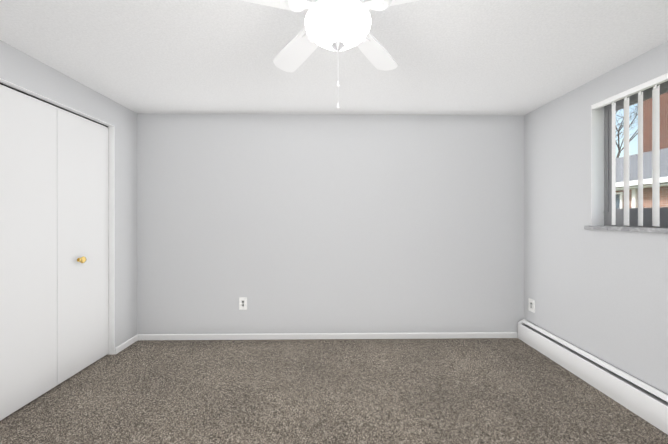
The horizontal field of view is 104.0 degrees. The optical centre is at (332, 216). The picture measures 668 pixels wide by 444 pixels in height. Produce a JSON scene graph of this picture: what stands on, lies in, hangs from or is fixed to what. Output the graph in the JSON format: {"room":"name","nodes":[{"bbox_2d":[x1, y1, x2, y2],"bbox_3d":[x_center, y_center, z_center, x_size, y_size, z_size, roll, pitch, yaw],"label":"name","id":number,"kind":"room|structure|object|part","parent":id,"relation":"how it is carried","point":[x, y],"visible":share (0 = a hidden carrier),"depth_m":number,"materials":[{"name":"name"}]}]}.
{"room":"empty bedroom","nodes":[
{"label":"empty bedroom","id":0,"kind":"room"},
{"bbox_2d":[0,40,136,347],"bbox_3d":[-2.153,0.111,1.066,0.140,2.440,3.770,0,0,-1],"label":"wall","id":1,"kind":"structure","parent":0,"point":[23,70],"depth_m":2.56,"materials":[{"name":"paint"}]},
{"bbox_2d":[0,83,107,126],"bbox_3d":[-2.168,0.225,2.032,0.028,2.182,0.957,0,0,-1],"label":"door track","id":2,"kind":"object","parent":1,"relation":"attached to","point":[51,104],"visible":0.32,"depth_m":2.00,"materials":[{"name":"black"}]},
{"bbox_2d":[0,84,108,420],"bbox_3d":[-2.139,0.232,2.032,0.078,2.168,0.953,0,0,-1],"label":"bifold door","id":3,"kind":"structure","parent":1,"relation":"in","point":[54,246],"depth_m":1.98,"materials":[{"name":"white wood"}]},
{"bbox_3d":[-2.125,0.367,2.209,0.046,0.058,0.058,0,0,-1],"label":"knob","id":4,"kind":"part","parent":3,"relation":"part of","materials":[{"name":"gold metal"}]},
{"bbox_2d":[0,78,114,354],"bbox_3d":[-2.143,0.230,2.032,0.094,2.200,0.965,0,0,-1],"label":"door frame","id":5,"kind":"structure","parent":1,"relation":"attached to","point":[111,238],"depth_m":2.51,"materials":[{"name":"white wood"}]},
{"bbox_2d":[115,335,137,353],"bbox_3d":[-2.076,1.301,1.061,0.013,0.060,3.477,0,0,-1],"label":"baseboard","id":6,"kind":"structure","parent":1,"relation":"attached to","point":[124,345],"depth_m":2.65,"materials":[{"name":"white wood"}]},
{"bbox_2d":[137,113,523,337],"bbox_3d":[-0.002,0.110,2.909,4.210,2.440,0.140,0,0,-1],"label":"wall","id":7,"kind":"structure","parent":0,"point":[312,223],"depth_m":2.84,"materials":[{"name":"paint"}]},
{"bbox_2d":[239,297,246,309],"bbox_3d":[-0.969,0.942,2.823,0.082,0.132,0.007,0,0,-1],"label":"electrical outlet","id":8,"kind":"object","parent":7,"relation":"attached to","point":[242,303],"visible":1,"depth_m":2.82,"materials":[{"name":"white plastic"}]},
{"bbox_2d":[137,332,516,339],"bbox_3d":[-0.043,1.300,2.833,4.125,0.060,0.013,0,0,-1],"label":"baseboard","id":9,"kind":"structure","parent":7,"relation":"attached to","point":[282,336],"depth_m":2.83,"materials":[{"name":"white wood"}]},
{"bbox_2d":[0,338,667,443],"bbox_3d":[0.022,1.381,1.095,4.490,0.100,3.770,0,0,-1],"label":"floor","id":10,"kind":"structure","parent":0,"point":[420,391],"depth_m":1.91,"materials":[{"name":"carpet"}]},
{"bbox_2d":[0,0,667,114],"bbox_3d":[0.022,-1.159,1.094,4.490,0.100,3.770,0,0,-1],"label":"ceiling","id":11,"kind":"structure","parent":0,"point":[487,57],"depth_m":1.77,"materials":[{"name":"paint"}]},
{"bbox_2d":[241,0,418,108],"bbox_3d":[0.022,-0.782,1.048,1.045,0.655,1.001,0,0,-1],"label":"fan","id":12,"kind":"object","parent":11,"relation":"hanging from","point":[337,25],"visible":1,"depth_m":1.06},
{"bbox_3d":[0.022,-0.970,1.092,0.232,0.279,0.232,0,0,-1],"label":"motor","id":13,"kind":"part","parent":12,"relation":"part of","materials":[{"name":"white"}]},
{"bbox_3d":[0.022,-0.766,1.092,0.275,0.108,0.275,0,0,-1],"label":"lamp shade","id":14,"kind":"part","parent":12,"relation":"part of","materials":[{"name":"white glass"}]},
{"bbox_2d":[524,41,667,393],"bbox_3d":[2.197,0.111,1.123,0.140,2.440,3.770,0,0,-1],"label":"wall","id":15,"kind":"structure","parent":0,"point":[602,295],"depth_m":2.18,"materials":[{"name":"paint"}]},
{"bbox_2d":[529,298,534,312],"bbox_3d":[2.101,0.940,2.756,0.007,0.132,0.082,0,0,-1],"label":"electrical outlet","id":16,"kind":"object","parent":15,"relation":"attached to","point":[531,305],"visible":1,"depth_m":2.75,"materials":[{"name":"white plastic"}]},
{"bbox_2d":[518,319,667,434],"bbox_3d":[2.083,1.227,1.341,0.078,0.207,3.028,0,0,-1],"label":"heater","id":17,"kind":"object","parent":15,"relation":"attached to","point":[644,400],"visible":1,"depth_m":1.97,"materials":[{"name":"white metal"}]},
{"bbox_2d":[584,226,667,232],"bbox_3d":[2.165,0.091,1.407,0.128,0.030,1.529,0,0,-1],"label":"window sill","id":18,"kind":"structure","parent":15,"relation":"attached to","point":[641,229],"depth_m":1.84,"materials":[{"name":"stone"}]},
{"bbox_2d":[591,73,667,227],"bbox_3d":[2.192,-0.417,1.407,0.137,0.985,1.459,0,0,-1],"label":"window","id":19,"kind":"structure","parent":15,"relation":"in","point":[633,212],"depth_m":2.10,"materials":[{"name":"silver metal"}]},
{"bbox_2d":[592,74,667,226],"bbox_3d":[2.146,-0.420,1.407,0.051,0.970,1.447,0,0,-1],"label":"vertical blind","id":20,"kind":"object","parent":19,"relation":"attached to","point":[654,83],"visible":1,"depth_m":1.82,"materials":[{"name":"white plastic"}]},
{"label":"outside","id":21,"kind":"structure","parent":0,"visible":0},
{"bbox_3d":[32.101,4.625,14.772,59.700,0.200,90.000,0,0,-1],"label":"ground","id":22,"kind":"structure","parent":21,"visible":0},
{"bbox_2d":[616,104,637,157],"bbox_3d":[28.968,-5.108,28.144,12.496,19.268,19.612,0,0,-1],"label":"tree","id":23,"kind":"object","parent":22,"relation":"on","point":[618,144],"depth_m":25.16,"materials":[{"name":"grey plant"}]},
{"bbox_2d":[616,148,667,226],"bbox_3d":[14.848,0.723,18.695,9.000,7.600,22.300,0,0,-1],"label":"house","id":24,"kind":"structure","parent":22,"relation":"on","point":[633,198],"depth_m":9.61,"materials":[{"name":"red brick"}]},
{"bbox_2d":[643,93,667,152],"bbox_3d":[24.546,-3.571,4.394,9.080,16.200,25.450,0,0,-1],"label":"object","id":25,"kind":"object","parent":22,"relation":"on","point":[663,123],"depth_m":16.31,"materials":[{"name":"brown brick"}]}
]}

